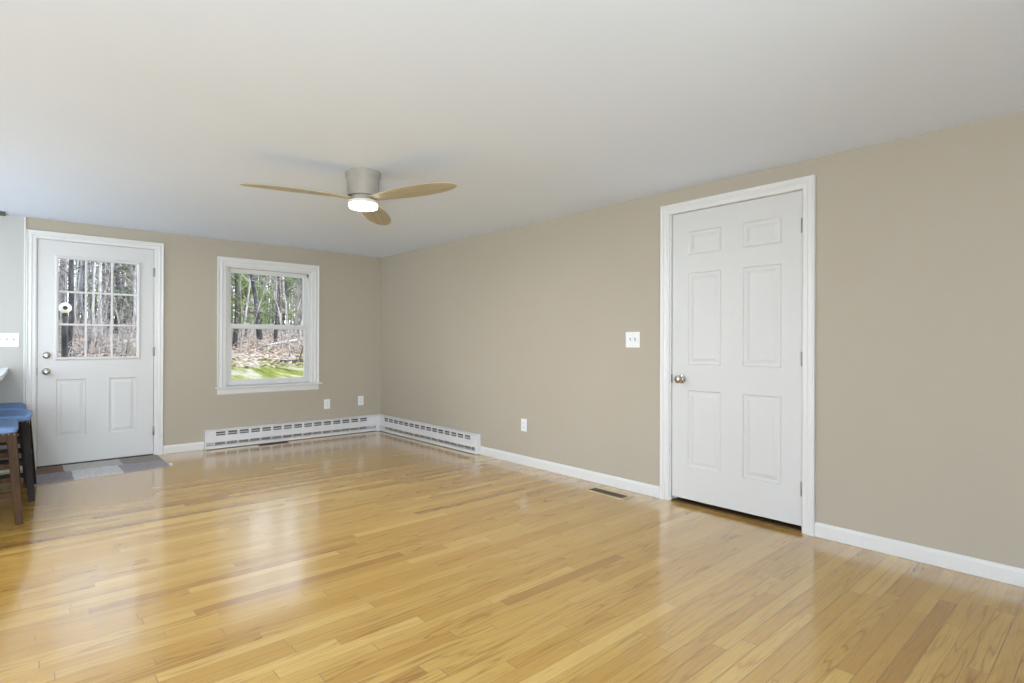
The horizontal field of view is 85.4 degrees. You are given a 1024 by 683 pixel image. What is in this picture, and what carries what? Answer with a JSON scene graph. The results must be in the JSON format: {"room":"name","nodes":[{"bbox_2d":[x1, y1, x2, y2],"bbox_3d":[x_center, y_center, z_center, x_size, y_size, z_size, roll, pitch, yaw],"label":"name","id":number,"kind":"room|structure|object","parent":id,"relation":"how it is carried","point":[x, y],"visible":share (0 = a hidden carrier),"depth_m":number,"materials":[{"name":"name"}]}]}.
{"room":"empty living room","nodes":[
{"label":"empty living room","id":0,"kind":"room"},
{"bbox_2d":[0,215,380,459],"bbox_3d":[-4.800,0.015,4.811,8.307,2.300,0.146,0,0,-42],"label":"wall","id":1,"kind":"structure","parent":0,"point":[349,284],"depth_m":6.07,"materials":[{"name":"beige paint"}]},
{"bbox_2d":[0,333,18,346],"bbox_3d":[-4.512,-0.014,4.957,0.165,0.124,0.017,0,0,-42],"label":"light switch","id":2,"kind":"object","parent":1,"relation":"attached to","point":[6,339],"visible":1,"depth_m":4.97,"materials":[{"name":"white plastic"}]},
{"bbox_2d":[0,466,22,472],"bbox_3d":[-4.615,1.121,4.870,0.488,0.086,0.014,0,0,-42],"label":"baseboard","id":3,"kind":"structure","parent":1,"relation":"attached to","point":[21,468],"depth_m":4.95,"materials":[{"name":"white paint"}]},
{"bbox_2d":[23,217,25,403],"bbox_3d":[-4.429,0.016,5.044,0.012,2.300,0.012,0,0,-42],"label":"trim","id":4,"kind":"structure","parent":1,"relation":"attached to","point":[24,217],"depth_m":5.04,"materials":[{"name":"paint"}]},
{"bbox_2d":[25,229,163,468],"bbox_3d":[-4.051,0.074,5.439,1.074,2.188,0.201,0,0,-42],"label":"door","id":5,"kind":"structure","parent":1,"relation":"in","point":[84,409],"depth_m":5.38,"materials":[{"name":"white paint"}]},
{"bbox_2d":[163,442,203,453],"bbox_3d":[-3.481,1.127,5.887,0.376,0.086,0.014,0,0,-42],"label":"baseboard","id":6,"kind":"structure","parent":1,"relation":"attached to","point":[186,447],"depth_m":5.88,"materials":[{"name":"white paint"}]},
{"bbox_2d":[214,256,321,394],"bbox_3d":[-2.846,-0.173,6.520,1.200,1.527,0.180,0,0,-42],"label":"window","id":7,"kind":"structure","parent":1,"relation":"in","point":[226,266],"depth_m":6.47,"materials":[{"name":"white paint"}]},
{"bbox_2d":[204,415,375,449],"bbox_3d":[-2.563,1.068,6.666,2.028,0.211,0.068,0,0,-42],"label":"baseboard heater","id":8,"kind":"object","parent":1,"relation":"attached to","point":[258,434],"visible":1,"depth_m":6.54,"materials":[{"name":"white metal"}]},
{"bbox_2d":[324,399,329,408],"bbox_3d":[-2.309,0.782,6.933,0.078,0.120,0.008,0,0,-42],"label":"wall outlet","id":9,"kind":"object","parent":1,"relation":"attached to","point":[326,401],"visible":1,"depth_m":6.93,"materials":[{"name":"white plastic"}]},
{"bbox_2d":[358,396,363,404],"bbox_3d":[-1.970,0.769,7.235,0.078,0.120,0.008,0,0,-42],"label":"wall outlet","id":10,"kind":"object","parent":1,"relation":"attached to","point":[360,398],"visible":1,"depth_m":7.23,"materials":[{"name":"white plastic"}]},
{"bbox_2d":[0,0,1023,257],"bbox_3d":[-1.853,-1.203,1.508,8.307,0.140,8.998,0,0,-42],"label":"ceiling","id":11,"kind":"structure","parent":0,"point":[145,115],"depth_m":2.56,"materials":[{"name":"white paint"}]},
{"bbox_2d":[240,167,456,225],"bbox_3d":[-1.026,-1.005,3.553,1.221,0.242,1.320,0,0,-42],"label":"ceiling fan","id":12,"kind":"object","parent":11,"relation":"hanging from","point":[363,193],"visible":1,"depth_m":3.60,"materials":[{"name":"brown wood"}]},
{"bbox_2d":[349,201,377,211],"bbox_3d":[-0.992,-0.898,3.702,0.187,0.030,0.187,0,0,-42],"label":"diffuser","id":13,"kind":"object","parent":12,"relation":"attached to","point":[365,206],"depth_m":3.65,"materials":[{"name":"white glass"}]},
{"bbox_2d":[0,431,1023,682],"bbox_3d":[-1.861,1.227,1.503,8.307,0.120,8.998,0,0,-42],"label":"floor","id":14,"kind":"structure","parent":0,"point":[370,556],"depth_m":2.68,"materials":[{"name":"brown wood"}]},
{"bbox_2d":[0,368,8,380],"bbox_3d":[-4.151,0.699,3.823,0.988,0.929,2.190,0,0,-42],"label":"countertop","id":15,"kind":"structure","parent":14,"relation":"on","point":[3,371],"depth_m":4.36,"materials":[{"name":"white stone"}]},
{"bbox_2d":[0,419,22,524],"bbox_3d":[-3.493,0.854,3.619,0.462,0.625,0.611,0,0,-42],"label":"bar stool","id":16,"kind":"object","parent":14,"relation":"on","point":[8,427],"visible":1,"depth_m":3.54,"materials":[{"name":"brown wood"}]},
{"bbox_2d":[0,419,17,433],"bbox_3d":[-3.492,0.564,3.620,0.410,0.045,0.524,0,0,-42],"label":"seat cushion","id":17,"kind":"object","parent":16,"relation":"on","point":[7,426],"depth_m":3.59,"materials":[{"name":"blue fabric"}]},
{"bbox_2d":[0,403,25,483],"bbox_3d":[-4.336,0.853,4.642,0.462,0.625,0.611,0,0,-42],"label":"bar stool","id":18,"kind":"object","parent":14,"relation":"on","point":[3,406],"visible":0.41,"depth_m":4.56,"materials":[{"name":"blue fabric"}]},
{"bbox_2d":[0,403,25,410],"bbox_3d":[-4.335,0.563,4.643,0.410,0.045,0.524,0,0,-42],"label":"seat cushion","id":19,"kind":"object","parent":18,"relation":"on","point":[3,406],"depth_m":4.71,"materials":[{"name":"blue fabric"}]},
{"bbox_2d":[0,409,36,500],"bbox_3d":[-3.870,0.854,4.160,0.462,0.625,0.611,0,0,-40],"label":"bar stool","id":20,"kind":"object","parent":14,"relation":"on","point":[22,416],"visible":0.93,"depth_m":4.07,"materials":[{"name":"blue fabric"}]},
{"bbox_2d":[0,409,31,421],"bbox_3d":[-3.869,0.564,4.161,0.410,0.045,0.524,0,0,-40],"label":"seat cushion","id":21,"kind":"object","parent":20,"relation":"on","point":[22,415],"depth_m":4.18,"materials":[{"name":"blue fabric"}]},
{"bbox_2d":[34,455,172,485],"bbox_3d":[-3.755,1.162,5.108,1.020,0.012,0.772,0,0,-42],"label":"door mat","id":22,"kind":"object","parent":14,"relation":"on","point":[44,475],"visible":0.98,"depth_m":5.08,"materials":[{"name":"grey"}]},
{"bbox_2d":[258,441,288,445],"bbox_3d":[-2.738,1.172,6.379,0.320,0.004,0.080,0,0,-42],"label":"floor vent","id":23,"kind":"object","parent":14,"relation":"in","point":[285,441],"visible":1,"depth_m":6.38,"materials":[{"name":"metal"}]},
{"bbox_2d":[374,414,383,430],"bbox_3d":[-1.764,1.072,7.358,0.096,0.206,0.096,0,0,-42],"label":"heater corner","id":24,"kind":"object","parent":14,"relation":"on","point":[377,426],"visible":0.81,"depth_m":7.31,"materials":[{"name":"white metal"}]},
{"bbox_2d":[583,486,633,499],"bbox_3d":[0.748,1.179,4.322,0.142,0.004,0.388,0,0,-42],"label":"floor vent","id":25,"kind":"object","parent":14,"relation":"in","point":[617,495],"visible":1,"depth_m":4.30,"materials":[{"name":"beige metal"}]},
{"bbox_2d":[589,488,627,497],"bbox_3d":[0.748,1.179,4.322,0.084,0.002,0.330,0,0,-42],"label":"grille","id":26,"kind":"object","parent":25,"relation":"attached to","point":[598,490],"depth_m":4.33,"materials":[{"name":"brown metal"}]},
{"bbox_2d":[380,110,1023,568],"bbox_3d":[1.193,0.032,4.220,0.140,2.300,8.718,0,0,-42],"label":"wall","id":27,"kind":"structure","parent":0,"point":[919,374],"depth_m":3.27,"materials":[{"name":"beige paint"}]},
{"bbox_2d":[379,415,480,454],"bbox_3d":[-1.039,1.073,6.565,0.068,0.211,2.063,0,0,-42],"label":"baseboard heater","id":28,"kind":"object","parent":27,"relation":"attached to","point":[465,441],"visible":1,"depth_m":6.38,"materials":[{"name":"white metal"}]},
{"bbox_2d":[521,418,526,431],"bbox_3d":[0.114,0.800,5.317,0.008,0.120,0.078,0,0,-42],"label":"wall outlet","id":29,"kind":"object","parent":27,"relation":"attached to","point":[523,421],"visible":1,"depth_m":5.31,"materials":[{"name":"white plastic"}]},
{"bbox_2d":[480,446,659,497],"bbox_3d":[0.393,1.137,4.998,0.014,0.086,2.175,0,0,-42],"label":"baseboard","id":30,"kind":"structure","parent":27,"relation":"attached to","point":[609,480],"depth_m":4.80,"materials":[{"name":"white paint"}]},
{"bbox_2d":[626,332,639,347],"bbox_3d":[0.948,-0.014,4.377,0.017,0.124,0.132,0,0,-42],"label":"light switch","id":31,"kind":"object","parent":27,"relation":"attached to","point":[632,338],"visible":1,"depth_m":4.38,"materials":[{"name":"white plastic"}]},
{"bbox_2d":[660,174,815,536],"bbox_3d":[1.518,0.084,3.812,0.195,2.198,1.085,0,0,-42],"label":"door","id":32,"kind":"structure","parent":27,"relation":"in","point":[738,268],"depth_m":3.74,"materials":[{"name":"white paint"}]},
{"bbox_2d":[814,522,1023,587],"bbox_3d":[2.929,1.139,2.147,0.014,0.086,3.284,0,0,-42],"label":"baseboard","id":33,"kind":"structure","parent":27,"relation":"attached to","point":[995,571],"depth_m":2.96,"materials":[{"name":"white paint"}]},
{"label":"outside","id":34,"kind":"structure","parent":0,"visible":0},
{"bbox_2d":[58,318,302,379],"bbox_3d":[-26.486,-1.216,64.364,166.000,5.567,117.622,0,0,-42],"label":"ground","id":35,"kind":"structure","parent":34,"point":[237,373],"depth_m":15.27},
{"bbox_2d":[59,260,67,302],"bbox_3d":[-23.256,-5.352,28.762,2.786,9.930,2.606,0,0,9],"label":"birch tree","id":36,"kind":"object","parent":35,"relation":"on","point":[66,260],"visible":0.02,"depth_m":28.88,"materials":[{"name":"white plant"}]},
{"bbox_2d":[59,303,71,356],"bbox_3d":[-8.790,0.047,10.914,0.210,1.623,0.217,0,0,-42],"label":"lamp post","id":37,"kind":"object","parent":35,"relation":"on","point":[65,308],"visible":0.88,"depth_m":10.87,"materials":[{"name":"white metal"}]},
{"bbox_2d":[59,259,74,333],"bbox_3d":[-19.675,-1.994,24.013,1.216,3.778,1.133,0,0,18],"label":"sapling","id":38,"kind":"object","parent":35,"relation":"on","point":[60,259],"visible":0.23,"depth_m":24.15,"materials":[{"name":"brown plant"}]},
{"bbox_2d":[59,269,79,312],"bbox_3d":[-17.780,-2.211,21.334,1.564,4.844,1.455,0,0,-2],"label":"sapling","id":39,"kind":"object","parent":35,"relation":"on","point":[61,269],"visible":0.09,"depth_m":21.61,"materials":[{"name":"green plant"}]},
{"bbox_2d":[60,259,83,320],"bbox_3d":[-30.338,-8.332,38.413,5.019,14.791,3.996,0,0,43],"label":"bare tree","id":40,"kind":"object","parent":35,"relation":"on","point":[64,259],"visible":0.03,"depth_m":37.98,"materials":[{"name":"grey plant"}]},
{"bbox_2d":[59,260,91,352],"bbox_3d":[-12.977,-0.979,16.321,0.927,3.112,0.856,0,0,13],"label":"sapling","id":41,"kind":"object","parent":35,"relation":"on","point":[59,260],"visible":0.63,"depth_m":16.38,"materials":[{"name":"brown plant"}]},
{"bbox_2d":[59,261,96,320],"bbox_3d":[-23.755,-5.956,30.755,3.582,11.055,3.222,0,0,21],"label":"birch tree","id":42,"kind":"object","parent":35,"relation":"on","point":[81,261],"visible":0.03,"depth_m":30.67,"materials":[{"name":"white plant"}]},
{"bbox_2d":[59,259,104,356],"bbox_3d":[-12.210,-4.618,15.040,3.299,10.656,3.368,0,0,2],"label":"bare tree","id":43,"kind":"object","parent":35,"relation":"on","point":[70,265],"visible":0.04,"depth_m":15.16,"materials":[{"name":"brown plant"}]},
{"bbox_2d":[73,261,103,322],"bbox_3d":[-25.364,-7.888,32.285,4.783,14.756,5.714,0,0,-34],"label":"bare tree","id":44,"kind":"object","parent":35,"relation":"on","point":[84,261],"visible":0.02,"depth_m":31.95,"materials":[{"name":"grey plant"}]},
{"bbox_2d":[71,338,110,355],"bbox_3d":[-12.528,0.176,16.366,0.162,0.572,1.603,0,0,37],"label":"fallen log","id":45,"kind":"object","parent":35,"relation":"on","point":[90,338],"visible":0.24,"depth_m":16.38,"materials":[{"name":"grey wood"}]},
{"bbox_2d":[74,260,108,323],"bbox_3d":[-21.981,-6.090,29.048,3.013,11.512,3.021,0,0,-17],"label":"birch tree","id":46,"kind":"object","parent":35,"relation":"on","point":[77,260],"visible":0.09,"depth_m":28.18,"materials":[{"name":"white plant"}]},
{"bbox_2d":[73,263,110,329],"bbox_3d":[-22.257,-6.062,29.684,3.934,11.326,2.605,0,0,-41],"label":"bare tree","id":47,"kind":"object","parent":35,"relation":"on","point":[108,263],"visible":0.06,"depth_m":30.11,"materials":[{"name":"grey plant"}]},
{"bbox_2d":[66,260,120,336],"bbox_3d":[-18.765,-6.584,23.801,3.472,13.335,4.645,0,0,30],"label":"bare tree","id":48,"kind":"object","parent":35,"relation":"on","point":[80,262],"visible":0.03,"depth_m":23.83,"materials":[{"name":"grey plant"}]},
{"bbox_2d":[74,263,119,346],"bbox_3d":[-13.532,-1.959,18.236,1.772,4.834,1.363,0,0,17],"label":"sapling","id":49,"kind":"object","parent":35,"relation":"on","point":[104,263],"visible":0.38,"depth_m":18.18,"materials":[{"name":"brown plant"}]},
{"bbox_2d":[92,262,106,342],"bbox_3d":[-14.311,-5.162,19.184,3.347,11.018,3.347,0,0,34],"label":"birch tree","id":50,"kind":"object","parent":35,"relation":"on","point":[94,268],"visible":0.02,"depth_m":19.02,"materials":[{"name":"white plant"}]},
{"bbox_2d":[98,262,102,340],"bbox_3d":[-15.141,-7.224,20.733,4.570,15.047,4.571,0,0,20],"label":"birch tree","id":51,"kind":"object","parent":35,"relation":"on","point":[100,266],"visible":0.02,"depth_m":20.67,"materials":[{"name":"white plant"}]},
{"bbox_2d":[91,263,110,328],"bbox_3d":[-23.291,-6.331,32.114,3.566,11.740,3.566,0,0,10],"label":"birch tree","id":52,"kind":"object","parent":35,"relation":"on","point":[91,263],"visible":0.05,"depth_m":32.03,"materials":[{"name":"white plant"}]},
{"bbox_2d":[73,261,130,326],"bbox_3d":[-25.026,-6.940,33.114,4.250,12.779,4.281,0,0,-20],"label":"bare tree","id":53,"kind":"object","parent":35,"relation":"on","point":[88,261],"visible":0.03,"depth_m":33.11,"materials":[{"name":"grey plant"}]},
{"bbox_2d":[76,263,132,347],"bbox_3d":[-13.366,-1.853,18.280,1.720,4.690,1.323,0,0,-45],"label":"sapling","id":54,"kind":"object","parent":35,"relation":"on","point":[114,263],"visible":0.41,"depth_m":18.25,"materials":[{"name":"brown plant"}]},
{"bbox_2d":[91,261,120,337],"bbox_3d":[-16.591,-2.481,22.295,1.485,5.398,1.608,0,0,-14],"label":"sapling","id":55,"kind":"object","parent":35,"relation":"on","point":[93,261],"visible":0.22,"depth_m":22.26,"materials":[{"name":"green plant"}]},
{"bbox_2d":[88,262,127,333],"bbox_3d":[-18.031,-5.843,25.214,2.634,11.452,3.977,0,0,-21],"label":"bare tree","id":56,"kind":"object","parent":35,"relation":"on","point":[116,268],"visible":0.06,"depth_m":25.71,"materials":[{"name":"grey plant"}]},
{"bbox_2d":[83,262,136,355],"bbox_3d":[-11.535,-1.292,15.976,1.184,3.942,1.273,0,0,32],"label":"sapling","id":57,"kind":"object","parent":35,"relation":"on","point":[104,262],"visible":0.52,"depth_m":16.12,"materials":[{"name":"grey plant"}]},
{"bbox_2d":[102,264,124,322],"bbox_3d":[-31.508,-9.608,43.621,3.914,17.021,5.911,0,0,30],"label":"bare tree","id":58,"kind":"object","parent":35,"relation":"on","point":[121,264],"visible":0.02,"depth_m":44.43,"materials":[{"name":"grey plant"}]},
{"bbox_2d":[104,264,128,324],"bbox_3d":[-25.810,-7.800,37.209,3.738,14.218,4.324,0,0,-7],"label":"bare tree","id":59,"kind":"object","parent":35,"relation":"on","point":[123,264],"visible":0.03,"depth_m":36.98,"materials":[{"name":"grey plant"}]},
{"bbox_2d":[99,329,135,349],"bbox_3d":[-12.376,-0.091,17.617,1.221,0.762,0.097,0,0,-18],"label":"fallen log","id":60,"kind":"object","parent":35,"relation":"on","point":[125,329],"visible":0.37,"depth_m":17.61,"materials":[{"name":"grey wood"}]},
{"bbox_2d":[106,263,128,315],"bbox_3d":[-27.797,-5.974,39.210,3.150,10.083,2.808,0,0,-10],"label":"bare tree","id":61,"kind":"object","parent":35,"relation":"on","point":[106,263],"visible":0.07,"depth_m":39.39,"materials":[{"name":"grey plant"}]},
{"bbox_2d":[100,265,136,355],"bbox_3d":[-9.870,-1.765,14.711,1.931,5.267,1.485,0,0,29],"label":"sapling","id":62,"kind":"object","parent":35,"relation":"on","point":[128,340],"visible":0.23,"depth_m":14.66,"materials":[{"name":"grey plant"}]},
{"bbox_2d":[107,263,129,323],"bbox_3d":[-31.822,-8.492,44.966,4.744,14.636,5.668,0,0,17],"label":"bare tree","id":63,"kind":"object","parent":35,"relation":"on","point":[118,263],"visible":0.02,"depth_m":45.43,"materials":[{"name":"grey plant"}]},
{"bbox_2d":[102,264,136,315],"bbox_3d":[-21.411,-4.673,31.688,3.528,8.457,3.008,0,0,35],"label":"evergreen tree","id":64,"kind":"object","parent":35,"relation":"on","point":[128,271],"visible":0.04,"depth_m":31.51,"materials":[{"name":"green plant"}]},
{"bbox_2d":[105,264,136,329],"bbox_3d":[-20.549,-6.858,30.139,3.447,13.112,3.988,0,0,-31],"label":"bare tree","id":65,"kind":"object","parent":35,"relation":"on","point":[131,271],"visible":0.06,"depth_m":30.13,"materials":[{"name":"grey plant"}]},
{"bbox_2d":[115,265,136,323],"bbox_3d":[-17.405,-2.433,25.401,1.613,5.013,1.504,0,0,33],"label":"sapling","id":66,"kind":"object","parent":35,"relation":"on","point":[130,265],"visible":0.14,"depth_m":25.45,"materials":[{"name":"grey plant"}]},
{"bbox_2d":[117,264,136,335],"bbox_3d":[-10.294,-1.659,15.226,1.516,4.948,1.810,0,0,-7],"label":"sapling","id":67,"kind":"object","parent":35,"relation":"on","point":[125,264],"visible":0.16,"depth_m":15.15,"materials":[{"name":"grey plant"}]},
{"bbox_2d":[131,265,136,338],"bbox_3d":[-14.068,-5.815,21.572,3.168,12.070,3.159,0,0,-1],"label":"birch tree","id":68,"kind":"object","parent":35,"relation":"on","point":[134,317],"visible":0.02,"depth_m":21.95,"materials":[{"name":"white plant"}]},
{"bbox_2d":[59,260,299,323],"bbox_3d":[-33.807,-10.096,71.785,107.225,17.580,36.230,0,0,-42],"label":"woods","id":69,"kind":"object","parent":35,"relation":"on","point":[268,300],"visible":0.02,"depth_m":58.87,"materials":[{"name":"grey plant"}]},
{"bbox_2d":[58,333,302,368],"bbox_3d":[-10.034,0.188,21.875,17.399,1.177,16.126,0,0,-42],"label":"leaf litter","id":70,"kind":"object","parent":35,"relation":"on","point":[254,352],"visible":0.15,"depth_m":19.04,"materials":[{"name":"brown plant"}]},
{"bbox_2d":[58,274,303,356],"bbox_3d":[-12.302,-1.180,26.733,22.668,3.710,23.093,0,0,-42],"label":"brush","id":71,"kind":"object","parent":35,"relation":"on","point":[80,330],"visible":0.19,"depth_m":17.69,"materials":[{"name":"brown plant"}]},
{"bbox_2d":[231,273,237,347],"bbox_3d":[-10.405,-5.675,20.701,2.819,12.258,4.257,0,0,-8],"label":"bare tree","id":72,"kind":"object","parent":35,"relation":"on","point":[235,334],"visible":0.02,"depth_m":21.31,"materials":[{"name":"grey plant"}]},
{"bbox_2d":[231,276,270,323],"bbox_3d":[-18.236,-6.428,37.271,5.141,11.601,5.082,0,0,35],"label":"evergreen tree","id":73,"kind":"object","parent":35,"relation":"on","point":[260,296],"visible":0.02,"depth_m":37.22,"materials":[{"name":"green plant"}]},
{"bbox_2d":[240,274,262,337],"bbox_3d":[-12.238,-5.695,26.424,3.789,11.692,3.408,0,0,13],"label":"birch tree","id":74,"kind":"object","parent":35,"relation":"on","point":[240,274],"visible":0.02,"depth_m":26.30,"materials":[{"name":"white plant"}]},
{"bbox_2d":[231,273,273,351],"bbox_3d":[-9.497,-1.991,19.643,2.164,5.343,1.453,0,0,3],"label":"sapling","id":75,"kind":"object","parent":35,"relation":"on","point":[242,321],"visible":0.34,"depth_m":19.65,"materials":[{"name":"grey plant"}]},
{"bbox_2d":[231,273,275,336],"bbox_3d":[-13.447,-2.848,28.246,3.251,5.590,3.035,0,0,41],"label":"evergreen tree","id":76,"kind":"object","parent":35,"relation":"on","point":[244,282],"visible":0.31,"depth_m":28.09,"materials":[{"name":"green plant"}]},
{"bbox_2d":[249,274,262,339],"bbox_3d":[-11.881,-8.303,24.787,5.563,17.163,6.646,0,0,36],"label":"bare tree","id":77,"kind":"object","parent":35,"relation":"on","point":[258,331],"visible":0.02,"depth_m":25.66,"materials":[{"name":"grey plant"}]},
{"bbox_2d":[247,277,264,335],"bbox_3d":[-14.452,-6.143,28.997,3.864,12.278,4.052,0,0,-33],"label":"birch tree","id":78,"kind":"object","parent":35,"relation":"on","point":[258,277],"visible":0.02,"depth_m":28.90,"materials":[{"name":"white plant"}]},
{"bbox_2d":[238,276,281,352],"bbox_3d":[-8.908,-1.855,19.430,1.855,5.156,1.555,0,0,35],"label":"sapling","id":79,"kind":"object","parent":35,"relation":"on","point":[258,276],"visible":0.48,"depth_m":19.24,"materials":[{"name":"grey plant"}]},
{"bbox_2d":[242,274,282,336],"bbox_3d":[-11.448,-4.856,26.809,3.270,9.910,3.118,0,0,-36],"label":"birch tree","id":80,"kind":"object","parent":35,"relation":"on","point":[242,274],"visible":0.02,"depth_m":27.24,"materials":[{"name":"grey plant"}]},
{"bbox_2d":[261,276,276,335],"bbox_3d":[-12.421,-2.673,28.891,1.510,5.488,1.634,0,0,4],"label":"sapling","id":81,"kind":"object","parent":35,"relation":"on","point":[274,276],"visible":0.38,"depth_m":29.00,"materials":[{"name":"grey plant"}]},
{"bbox_2d":[252,275,288,342],"bbox_3d":[-10.499,-5.100,24.092,3.638,10.721,2.896,0,0,42],"label":"bare tree","id":82,"kind":"object","parent":35,"relation":"on","point":[278,277],"visible":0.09,"depth_m":24.29,"materials":[{"name":"grey plant"}]},
{"bbox_2d":[260,275,281,319],"bbox_3d":[-15.355,-5.760,35.596,2.983,10.712,3.347,0,0,-11],"label":"bare tree","id":83,"kind":"object","parent":35,"relation":"on","point":[265,275],"visible":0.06,"depth_m":35.48,"materials":[{"name":"grey plant"}]},
{"bbox_2d":[256,275,298,356],"bbox_3d":[-7.759,-1.627,18.646,1.793,4.985,1.503,0,0,38],"label":"sapling","id":84,"kind":"object","parent":35,"relation":"on","point":[281,316],"visible":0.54,"depth_m":18.79,"materials":[{"name":"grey plant"}]},
{"bbox_2d":[257,275,297,324],"bbox_3d":[-17.509,-6.992,41.926,4.380,12.614,5.243,0,0,25],"label":"evergreen tree","id":85,"kind":"object","parent":35,"relation":"on","point":[261,275],"visible":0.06,"depth_m":41.85,"materials":[{"name":"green plant"}]},
{"bbox_2d":[266,335,296,345],"bbox_3d":[-9.478,-0.140,23.096,0.170,0.673,1.513,0,0,35],"label":"fallen log","id":86,"kind":"object","parent":35,"relation":"on","point":[285,335],"visible":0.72,"depth_m":22.96,"materials":[{"name":"grey wood"}]},
{"bbox_2d":[275,276,288,333],"bbox_3d":[-13.376,-7.294,32.266,4.166,14.293,4.632,0,0,35],"label":"birch tree","id":87,"kind":"object","parent":35,"relation":"on","point":[275,276],"visible":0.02,"depth_m":32.67,"materials":[{"name":"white plant"}]},
{"bbox_2d":[267,277,301,349],"bbox_3d":[-8.699,-1.922,21.004,1.407,5.175,2.096,0,0,-35],"label":"sapling","id":88,"kind":"object","parent":35,"relation":"on","point":[280,277],"visible":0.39,"depth_m":21.06,"materials":[{"name":"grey plant"}]},
{"bbox_2d":[275,277,302,332],"bbox_3d":[-13.365,-5.568,35.906,3.518,10.454,3.355,0,0,14],"label":"evergreen tree","id":89,"kind":"object","parent":35,"relation":"on","point":[300,279],"visible":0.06,"depth_m":35.88,"materials":[{"name":"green plant"}]},
{"bbox_2d":[282,278,297,330],"bbox_3d":[-14.870,-7.064,37.077,4.860,13.252,4.491,0,0,-17],"label":"bare tree","id":90,"kind":"object","parent":35,"relation":"on","point":[283,317],"visible":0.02,"depth_m":37.14,"materials":[{"name":"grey plant"}]},
{"bbox_2d":[280,284,301,353],"bbox_3d":[-7.847,-1.954,20.302,1.946,5.409,1.631,0,0,39],"label":"sapling","id":91,"kind":"object","parent":35,"relation":"on","point":[300,284],"visible":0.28,"depth_m":20.06,"materials":[{"name":"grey plant"}]},
{"bbox_2d":[280,347,302,362],"bbox_3d":[-6.706,0.390,17.542,0.161,0.571,1.202,0,0,43],"label":"fallen log","id":92,"kind":"object","parent":35,"relation":"on","point":[299,359],"visible":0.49,"depth_m":17.44,"materials":[{"name":"grey wood"}]},
{"bbox_2d":[284,278,301,338],"bbox_3d":[-10.515,-1.684,26.694,1.114,3.693,1.329,0,0,27],"label":"sapling","id":93,"kind":"object","parent":35,"relation":"on","point":[293,278],"visible":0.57,"depth_m":26.80,"materials":[{"name":"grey plant"}]},
{"bbox_2d":[290,282,303,335],"bbox_3d":[-12.022,-2.348,31.329,1.398,4.637,1.668,0,0,2],"label":"sapling","id":94,"kind":"object","parent":35,"relation":"on","point":[301,282],"visible":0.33,"depth_m":31.44,"materials":[{"name":"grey plant"}]},
{"bbox_2d":[296,321,301,349],"bbox_3d":[-7.856,-4.508,22.418,3.344,10.135,3.189,0,0,8],"label":"birch tree","id":95,"kind":"object","parent":35,"relation":"on","point":[298,341],"visible":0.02,"depth_m":21.88,"materials":[{"name":"white plant"}]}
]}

